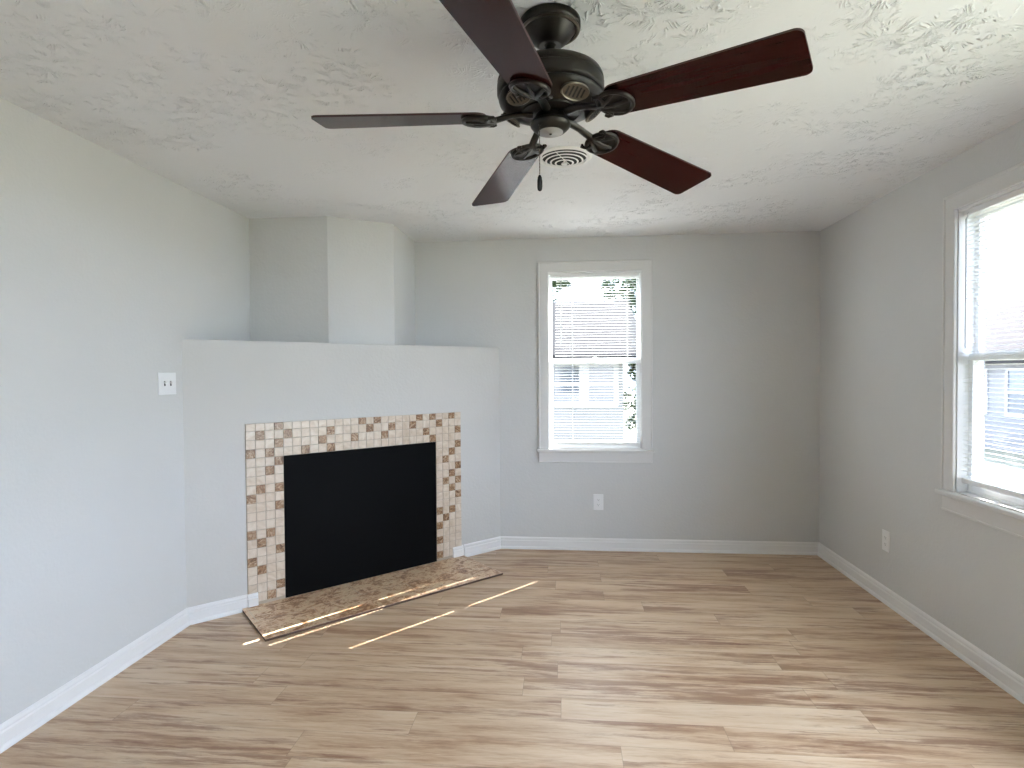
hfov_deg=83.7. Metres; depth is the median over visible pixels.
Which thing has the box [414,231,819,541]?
wall
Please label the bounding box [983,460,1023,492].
trim
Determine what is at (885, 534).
power outlet
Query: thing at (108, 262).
wall
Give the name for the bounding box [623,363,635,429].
tree
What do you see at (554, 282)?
tree
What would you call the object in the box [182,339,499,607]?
wall
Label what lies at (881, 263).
wall
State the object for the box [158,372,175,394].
light switch
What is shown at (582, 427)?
house
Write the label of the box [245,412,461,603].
fireplace surround
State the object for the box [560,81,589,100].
vent
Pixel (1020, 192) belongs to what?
window blind
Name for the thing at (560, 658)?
floor
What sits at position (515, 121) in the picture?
vent
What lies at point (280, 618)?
hearth slab
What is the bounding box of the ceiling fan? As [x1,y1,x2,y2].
[311,0,812,205]
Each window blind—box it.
[550,272,639,445]
[962,187,1023,499]
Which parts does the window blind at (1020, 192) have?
ladder cord, rail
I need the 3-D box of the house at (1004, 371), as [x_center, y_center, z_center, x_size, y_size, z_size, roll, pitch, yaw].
[16.413,-0.478,15.087,7.800,4.420,12.800,0,1,5]
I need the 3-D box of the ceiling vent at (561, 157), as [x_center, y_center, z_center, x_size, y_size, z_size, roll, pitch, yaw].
[0.254,-1.083,2.777,0.270,0.040,0.270,0,1,5]
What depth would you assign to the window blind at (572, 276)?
4.47 m
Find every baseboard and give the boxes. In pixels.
[0,608,189,753]
[187,536,500,624]
[500,536,818,554]
[817,542,1023,703]
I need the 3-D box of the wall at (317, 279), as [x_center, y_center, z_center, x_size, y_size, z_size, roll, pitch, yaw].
[-1.271,-0.698,4.210,0.922,0.847,0.808,0,1,5]
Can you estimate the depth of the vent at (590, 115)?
1.73 m
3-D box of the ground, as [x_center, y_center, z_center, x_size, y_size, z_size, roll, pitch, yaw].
[11.315,1.887,14.087,100.000,0.200,90.000,0,1,5]
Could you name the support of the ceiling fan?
hanging from the ceiling
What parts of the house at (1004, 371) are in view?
pane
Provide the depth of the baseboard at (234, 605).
3.34 m
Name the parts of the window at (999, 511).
sill, sash, sash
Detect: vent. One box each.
[501,112,519,127]
[506,90,529,105]
[537,146,591,168]
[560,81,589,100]
[585,110,600,121]
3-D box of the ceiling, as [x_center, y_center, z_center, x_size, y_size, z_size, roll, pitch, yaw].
[0.035,-1.150,1.427,4.254,0.150,6.326,0,1,5]
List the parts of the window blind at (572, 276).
rail, ladder cord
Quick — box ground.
[623,392,1023,468]
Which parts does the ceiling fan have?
fan blade, fan blade, fan blade, pull chain, fan blade, fan blade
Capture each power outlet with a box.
[593,494,602,509]
[882,529,889,552]
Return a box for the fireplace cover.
[283,442,436,597]
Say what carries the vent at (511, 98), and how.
attached to the ceiling fan
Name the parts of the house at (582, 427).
pane, pane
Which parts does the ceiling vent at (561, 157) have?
duct shadow plate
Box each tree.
[552,280,571,301]
[598,279,635,314]
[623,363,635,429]
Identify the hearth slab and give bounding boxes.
[242,555,502,641]
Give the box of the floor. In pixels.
[0,549,1023,767]
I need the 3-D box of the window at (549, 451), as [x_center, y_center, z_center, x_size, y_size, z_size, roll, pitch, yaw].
[0.648,-0.171,4.491,0.904,1.569,0.164,0,1,5]
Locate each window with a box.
[537,259,654,462]
[935,161,1023,538]
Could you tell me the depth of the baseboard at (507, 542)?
4.42 m
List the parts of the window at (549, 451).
sash, sash, sill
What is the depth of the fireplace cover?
3.80 m
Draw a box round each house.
[552,301,635,440]
[983,300,1023,453]
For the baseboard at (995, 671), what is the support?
attached to the wall at (881, 263)
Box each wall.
[0,97,250,723]
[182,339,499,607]
[249,216,415,344]
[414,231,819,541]
[819,119,1023,677]
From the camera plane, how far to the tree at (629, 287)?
16.18 m
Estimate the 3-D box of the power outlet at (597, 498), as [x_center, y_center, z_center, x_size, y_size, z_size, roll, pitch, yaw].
[0.675,0.924,4.470,0.078,0.125,0.008,0,1,5]
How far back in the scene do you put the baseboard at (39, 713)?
2.49 m
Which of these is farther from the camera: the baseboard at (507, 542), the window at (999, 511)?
the baseboard at (507, 542)
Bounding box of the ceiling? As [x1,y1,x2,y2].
[0,0,1023,241]

